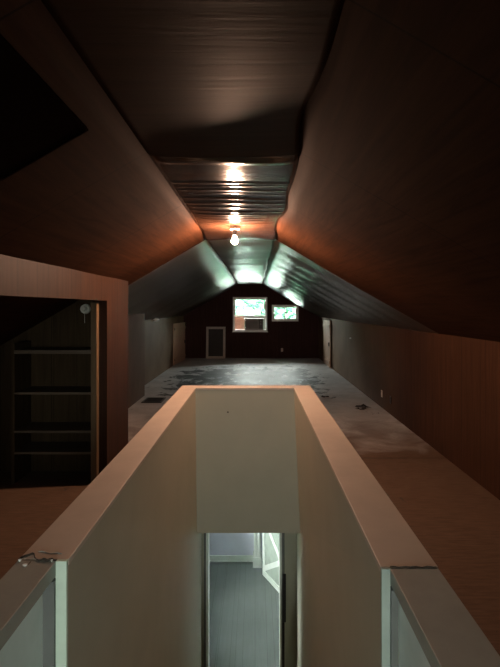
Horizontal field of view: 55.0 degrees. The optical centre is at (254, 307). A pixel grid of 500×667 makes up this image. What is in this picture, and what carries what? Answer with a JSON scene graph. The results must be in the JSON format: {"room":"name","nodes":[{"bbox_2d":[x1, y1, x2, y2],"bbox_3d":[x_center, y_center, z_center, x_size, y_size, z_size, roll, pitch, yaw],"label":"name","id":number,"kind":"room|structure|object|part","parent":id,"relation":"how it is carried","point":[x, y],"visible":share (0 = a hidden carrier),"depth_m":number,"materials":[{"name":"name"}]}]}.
{"room":"attic","nodes":[
{"label":"attic","id":0,"kind":"room"},
{"bbox_2d":[0,594,42,666],"bbox_3d":[-0.708,2.546,0.165,0.085,3.388,2.730,0,0,0],"label":"wall","id":1,"kind":"structure","parent":0,"point":[24,648],"depth_m":1.40,"materials":[{"name":"white paint"}]},
{"bbox_2d":[0,552,56,649],"bbox_3d":[-0.690,0.822,0.183,0.124,0.056,2.766,0,0,0],"label":"board","id":2,"kind":"object","parent":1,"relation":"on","point":[21,587],"visible":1,"depth_m":1.38,"materials":[{"name":"paint"}]},
{"bbox_2d":[0,300,98,470],"bbox_3d":[-2.237,0.688,5.075,1.525,1.924,0.450,0,0,0],"label":"wall","id":3,"kind":"structure","parent":0,"point":[67,327],"depth_m":4.85,"materials":[{"name":"brown wood"}]},
{"bbox_2d":[80,304,90,322],"bbox_3d":[-1.710,0.055,4.805,0.100,0.190,0.090,0,0,0],"label":"holder","id":4,"kind":"object","parent":3,"relation":"attached to","point":[85,308],"visible":1,"depth_m":4.82,"materials":[{"name":"ceramic"}]},
{"bbox_2d":[80,306,87,311],"bbox_3d":[-1.710,0.010,4.790,0.060,0.060,0.060,0,0,0],"label":"socket","id":5,"kind":"object","parent":4,"relation":"attached to","point":[83,308],"depth_m":4.78,"materials":[{"name":"ceramic"}]},
{"bbox_2d":[0,254,127,473],"bbox_3d":[-1.438,0.666,1.350,0.075,1.968,7.900,0,0,0],"label":"wall","id":6,"kind":"structure","parent":0,"point":[19,277],"depth_m":4.54,"materials":[{"name":"brown wood"}]},
{"bbox_2d":[91,303,98,481],"bbox_3d":[-1.502,0.800,4.505,0.055,1.700,0.070,0,0,0],"label":"trim","id":7,"kind":"structure","parent":6,"relation":"attached to","point":[94,306],"depth_m":4.47,"materials":[{"name":"brown wood"}]},
{"bbox_2d":[0,0,237,345],"bbox_3d":[-1.788,-0.102,6.650,2.475,1.462,18.501,0,0,0],"label":"ceiling","id":8,"kind":"structure","parent":0,"point":[97,203],"depth_m":2.76,"materials":[{"name":"brown wood"}]},
{"bbox_2d":[0,34,88,180],"bbox_3d":[-0.832,-0.609,1.416,0.354,0.217,0.952,0,0,0],"label":"ceiling hatch","id":9,"kind":"object","parent":8,"relation":"attached to","point":[35,122],"visible":1,"depth_m":1.64,"materials":[{"name":"black"}]},
{"bbox_2d":[55,390,200,666],"bbox_3d":[-0.665,2.530,3.365,0.170,3.420,3.670,0,0,0],"label":"wall","id":10,"kind":"structure","parent":0,"point":[133,584],"depth_m":2.65,"materials":[{"name":"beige paint"}]},
{"bbox_2d":[43,578,55,666],"bbox_3d":[-0.647,2.500,1.518,0.035,3.280,0.025,0,0,0],"label":"trim","id":11,"kind":"structure","parent":10,"relation":"attached to","point":[49,595],"depth_m":1.50,"materials":[{"name":"white wood"}]},
{"bbox_2d":[56,559,67,666],"bbox_3d":[-0.613,2.470,1.522,0.035,3.340,0.014,0,0,0],"label":"trim","id":12,"kind":"structure","parent":10,"relation":"attached to","point":[61,564],"depth_m":1.51,"materials":[{"name":"white wood"}]},
{"bbox_2d":[128,313,144,407],"bbox_3d":[-2.265,0.863,7.175,0.370,1.574,3.750,0,0,0],"label":"wall","id":13,"kind":"structure","parent":0,"point":[136,322],"depth_m":8.43,"materials":[{"name":"white paint"}]},
{"bbox_2d":[145,316,183,384],"bbox_3d":[-2.400,0.941,12.425,0.100,1.418,6.750,0,0,0],"label":"wall","id":14,"kind":"structure","parent":0,"point":[158,334],"depth_m":11.69,"materials":[{"name":"white paint"}]},
{"bbox_2d":[173,322,185,364],"bbox_3d":[-2.261,1.042,14.446,0.050,1.185,1.501,0,0,4],"label":"access door","id":15,"kind":"structure","parent":14,"relation":"in","point":[179,354],"depth_m":14.28,"materials":[{"name":"brown wood"}]},
{"bbox_2d":[41,0,344,284],"bbox_3d":[-0.143,-0.809,6.651,0.815,0.099,18.502,0,0,0],"label":"ceiling","id":16,"kind":"structure","parent":0,"point":[216,93],"depth_m":1.73,"materials":[{"name":"brown wood"}]},
{"bbox_2d":[229,225,239,243],"bbox_3d":[-0.195,-0.705,4.620,0.110,0.181,0.110,0,0,0],"label":"ceiling light","id":17,"kind":"object","parent":16,"relation":"attached to","point":[234,228],"visible":0.95,"depth_m":4.60,"materials":[{"name":"glass"}]},
{"bbox_2d":[232,229,236,235],"bbox_3d":[-0.195,-0.725,4.620,0.048,0.060,0.048,0,0,0],"label":"socket","id":18,"kind":"object","parent":17,"relation":"attached to","point":[234,231],"depth_m":4.60,"materials":[{"name":"white ceramic"}]},
{"bbox_3d":[-0.195,-0.655,4.620,0.056,0.082,0.056,0,0,0],"label":"bulb","id":19,"kind":"part","parent":17,"relation":"part of","materials":[{"name":"beige glass"}]},
{"bbox_2d":[210,533,261,554],"bbox_3d":[-0.200,3.070,8.090,3.200,2.340,0.100,0,0,0],"label":"wall","id":20,"kind":"structure","parent":0,"point":[220,543],"depth_m":8.04,"materials":[{"name":"white paint"}]},
{"bbox_2d":[210,555,252,561],"bbox_3d":[-0.865,4.190,8.024,1.670,0.100,0.032,0,0,0],"label":"baseboard","id":21,"kind":"structure","parent":20,"relation":"attached to","point":[213,558],"depth_m":8.02,"materials":[{"name":"white paint"}]},
{"bbox_2d":[253,533,261,567],"bbox_3d":[0.040,3.070,7.933,0.150,2.340,0.215,0,0,0],"label":"trim","id":22,"kind":"structure","parent":20,"relation":"attached to","point":[257,553],"depth_m":7.83,"materials":[{"name":"white paint"}]},
{"bbox_2d":[210,562,278,666],"bbox_3d":[-0.200,4.315,4.520,3.200,0.150,7.240,0,0,0],"label":"floor","id":23,"kind":"structure","parent":0,"point":[244,605],"depth_m":6.55,"materials":[{"name":"grey wood"}]},
{"bbox_2d":[262,533,278,592],"bbox_3d":[0.275,3.234,7.345,0.049,1.988,0.622,0,0,-26],"label":"door leaf","id":24,"kind":"structure","parent":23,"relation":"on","point":[270,541],"depth_m":7.37,"materials":[{"name":"white paint"}]},
{"bbox_3d":[0.258,4.184,7.337,0.013,0.088,0.622,0,0,-26],"label":"rail","id":25,"kind":"part","parent":24,"relation":"part of","materials":[{"name":"white paint"}]},
{"bbox_2d":[196,390,299,532],"bbox_3d":[-0.071,1.535,4.875,1.047,1.430,0.150,0,0,0],"label":"wall","id":26,"kind":"structure","parent":0,"point":[247,473],"depth_m":4.80,"materials":[{"name":"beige paint"}]},
{"bbox_2d":[201,533,296,666],"bbox_3d":[-0.200,3.075,5.260,3.000,2.350,0.120,0,0,0],"label":"wall","id":27,"kind":"structure","parent":0,"point":[290,538],"depth_m":5.20,"materials":[{"name":"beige paint"}]},
{"bbox_2d":[204,533,285,666],"bbox_3d":[-0.110,3.210,5.255,0.887,2.060,0.170,0,0,0],"label":"door frame","id":28,"kind":"structure","parent":27,"relation":"in","point":[282,576],"depth_m":5.19,"materials":[{"name":"white paint"}]},
{"bbox_3d":[0.314,3.130,5.178,0.040,0.520,0.016,0,0,0],"label":"strike plate","id":29,"kind":"part","parent":28,"relation":"part of","materials":[{"name":"black plastic"}]},
{"bbox_2d":[0,358,499,655],"bbox_3d":[-0.375,1.775,6.600,5.250,0.250,18.400,0,0,0],"label":"floor","id":30,"kind":"structure","parent":0,"point":[455,519],"depth_m":4.41,"materials":[{"name":"wood"}]},
{"bbox_2d":[11,341,90,483],"bbox_3d":[-1.895,0.840,4.675,0.790,1.620,0.350,0,0,0],"label":"closet shelves","id":31,"kind":"object","parent":30,"relation":"on","point":[22,427],"visible":0.71,"depth_m":4.58,"materials":[{"name":"brown wood"}]},
{"bbox_3d":[-1.895,1.361,4.675,0.730,0.022,0.350,0,0,0],"label":"shelf","id":32,"kind":"part","parent":31,"relation":"part of","materials":[{"name":"brown wood"}]},
{"bbox_3d":[-1.895,1.161,4.675,0.730,0.022,0.350,0,0,0],"label":"shelf","id":33,"kind":"part","parent":31,"relation":"part of","materials":[{"name":"brown wood"}]},
{"bbox_3d":[-1.895,0.801,4.675,0.730,0.022,0.350,0,0,0],"label":"shelf","id":34,"kind":"part","parent":31,"relation":"part of","materials":[{"name":"brown wood"}]},
{"bbox_3d":[-1.895,0.412,4.675,0.730,0.035,0.350,0,0,0],"label":"shelf","id":35,"kind":"part","parent":31,"relation":"part of","materials":[{"name":"brown wood"}]},
{"bbox_2d":[141,397,165,402],"bbox_3d":[-1.805,1.644,8.570,0.350,0.012,0.460,0,0,0],"label":"floor vent","id":36,"kind":"object","parent":30,"relation":"in","point":[148,399],"visible":1,"depth_m":8.52,"materials":[{"name":"metal"}]},
{"bbox_2d":[206,327,225,358],"bbox_3d":[-1.276,1.134,15.713,0.648,1.035,0.156,0,0,0],"label":"screen frame","id":37,"kind":"object","parent":30,"relation":"on","point":[215,336],"visible":1,"depth_m":15.71,"materials":[{"name":"wood"}]},
{"bbox_2d":[355,404,367,407],"bbox_3d":[1.801,1.627,7.996,0.253,0.045,0.157,0,0,0],"label":"scrap","id":38,"kind":"object","parent":30,"relation":"on","point":[362,405],"visible":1,"depth_m":8.02,"materials":[{"name":"black"}]},
{"bbox_2d":[184,284,318,357],"bbox_3d":[-0.350,0.500,15.870,5.300,2.900,0.140,0,0,0],"label":"wall","id":39,"kind":"structure","parent":0,"point":[300,338],"depth_m":15.80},
{"bbox_2d":[232,297,267,331],"bbox_3d":[-0.163,0.217,15.838,1.175,1.155,0.165,0,0,0],"label":"window","id":40,"kind":"structure","parent":39,"relation":"in","point":[234,298],"depth_m":15.78,"materials":[{"name":"white plastic"}]},
{"bbox_2d":[235,316,244,329],"bbox_3d":[-0.510,0.489,15.855,0.330,0.448,0.020,0,0,0],"label":"board","id":41,"kind":"object","parent":40,"relation":"attached to","point":[239,320],"visible":1,"depth_m":15.85,"materials":[{"name":"brown wood"}]},
{"bbox_3d":[-0.163,0.782,15.770,1.175,0.025,0.030,0,0,0],"label":"sill","id":42,"kind":"part","parent":40,"relation":"part of","materials":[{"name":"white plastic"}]},
{"bbox_3d":[-0.163,-0.020,15.885,1.025,0.570,0.030,0,0,0],"label":"sash","id":43,"kind":"part","parent":40,"relation":"part of","materials":[{"name":"glass"}]},
{"bbox_2d":[245,316,262,329],"bbox_3d":[-0.035,0.489,15.867,0.620,0.447,0.385,0,0,0],"label":"air conditioner","id":44,"kind":"object","parent":40,"relation":"attached to","point":[250,323],"depth_m":15.70,"materials":[{"name":"plastic"}]},
{"bbox_2d":[246,321,257,326],"bbox_3d":[-0.105,0.549,15.694,0.410,0.222,0.013,0,0,0],"label":"grille","id":45,"kind":"object","parent":44,"relation":"attached to","point":[248,323],"depth_m":15.69,"materials":[{"name":"black plastic"}]},
{"bbox_3d":[-0.035,0.302,15.855,0.620,0.072,0.020,0,0,0],"label":"filler strip","id":46,"kind":"part","parent":44,"relation":"part of","materials":[{"name":"white plastic"}]},
{"bbox_3d":[0.185,0.525,15.697,0.130,0.310,0.009,0,0,0],"label":"control panel","id":47,"kind":"part","parent":44,"relation":"part of","materials":[{"name":"black plastic"}]},
{"bbox_2d":[263,316,265,329],"bbox_3d":[0.311,0.489,15.849,0.073,0.447,0.022,0,0,0],"label":"panel","id":48,"kind":"object","parent":40,"relation":"attached to","point":[264,317],"visible":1,"depth_m":15.85,"materials":[{"name":"white plastic"}]},
{"bbox_2d":[272,305,297,320],"bbox_3d":[0.993,0.168,15.852,0.875,0.545,0.135,0,0,0],"label":"window","id":49,"kind":"structure","parent":39,"relation":"in","point":[276,306],"depth_m":15.83,"materials":[{"name":"white plastic"}]},
{"bbox_3d":[0.811,0.168,15.885,0.402,0.435,0.030,0,0,0],"label":"sash","id":50,"kind":"part","parent":49,"relation":"part of","materials":[{"name":"glass"}]},
{"bbox_3d":[1.174,0.168,15.850,0.402,0.435,0.030,0,0,0],"label":"sash","id":51,"kind":"part","parent":49,"relation":"part of","materials":[{"name":"glass"}]},
{"bbox_2d":[297,533,298,666],"bbox_3d":[0.512,3.070,5.075,0.120,2.340,0.250,0,0,0],"label":"wall","id":52,"kind":"structure","parent":0,"point":[297,533],"depth_m":5.05,"materials":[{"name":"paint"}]},
{"bbox_2d":[294,391,390,666],"bbox_3d":[0.469,2.530,3.217,0.182,3.420,3.465,0,0,0],"label":"wall","id":53,"kind":"structure","parent":0,"point":[340,577],"depth_m":2.59,"materials":[{"name":"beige paint"}]},
{"bbox_2d":[21,385,437,572],"bbox_3d":[-0.093,0.808,3.221,1.318,0.023,3.478,0,0,0],"label":"ledge","id":54,"kind":"object","parent":53,"relation":"on","point":[390,540],"visible":0.94,"depth_m":2.07,"materials":[{"name":"paint"}]},
{"bbox_2d":[381,567,389,666],"bbox_3d":[0.402,2.470,1.477,0.027,3.340,0.014,0,0,0],"label":"trim","id":55,"kind":"structure","parent":53,"relation":"attached to","point":[385,571],"depth_m":1.47,"materials":[{"name":"white wood"}]},
{"bbox_2d":[390,586,398,666],"bbox_3d":[0.426,2.500,1.472,0.022,3.280,0.025,0,0,0],"label":"trim","id":56,"kind":"structure","parent":53,"relation":"attached to","point":[394,603],"depth_m":1.46,"materials":[{"name":"white wood"}]},
{"bbox_2d":[262,0,499,341],"bbox_3d":[1.222,-0.245,6.650,2.048,1.214,18.501,0,0,0],"label":"ceiling","id":57,"kind":"structure","parent":0,"point":[391,218],"depth_m":2.06,"materials":[{"name":"brown wood"}]},
{"bbox_2d":[319,317,499,499],"bbox_3d":[2.150,0.961,6.600,0.100,1.377,18.400,0,0,0],"label":"wall","id":58,"kind":"structure","parent":0,"point":[444,389],"depth_m":5.55,"materials":[{"name":"brown wood"}]},
{"bbox_2d":[323,320,330,367],"bbox_3d":[2.051,0.993,13.801,0.050,1.285,1.401,0,0,1],"label":"access door","id":59,"kind":"structure","parent":58,"relation":"in","point":[326,323],"depth_m":13.57,"materials":[{"name":"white wood"}]},
{"bbox_2d":[399,603,430,666],"bbox_3d":[0.498,2.546,0.142,0.123,3.388,2.685,0,0,0],"label":"wall","id":60,"kind":"structure","parent":0,"point":[411,654],"depth_m":1.37,"materials":[{"name":"white paint"}]},
{"bbox_2d":[390,566,499,666],"bbox_3d":[0.490,0.823,0.143,0.148,0.053,2.686,0,0,0],"label":"board","id":61,"kind":"object","parent":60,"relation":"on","point":[447,634],"visible":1,"depth_m":1.24,"materials":[{"name":"paint"}]},
{"label":"outside","id":62,"kind":"structure","parent":0,"visible":0},
{"bbox_3d":[0.000,4.850,53.000,120.000,0.200,74.000,0,0,0],"label":"gravel","id":63,"kind":"object","parent":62,"visible":0},
{"bbox_2d":[236,300,244,314],"bbox_3d":[-3.197,1.058,27.032,5.472,7.395,4.724,0,0,0],"label":"tree","id":64,"kind":"object","parent":63,"relation":"on","point":[239,312],"visible":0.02,"depth_m":27.05,"materials":[{"name":"green plant"}]},
{"bbox_2d":[236,300,295,318],"bbox_3d":[1.645,0.519,30.964,6.298,8.472,5.351,0,0,0],"label":"tree","id":65,"kind":"object","parent":63,"relation":"on","point":[254,307],"visible":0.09,"depth_m":29.59,"materials":[{"name":"green plant"}]}
]}

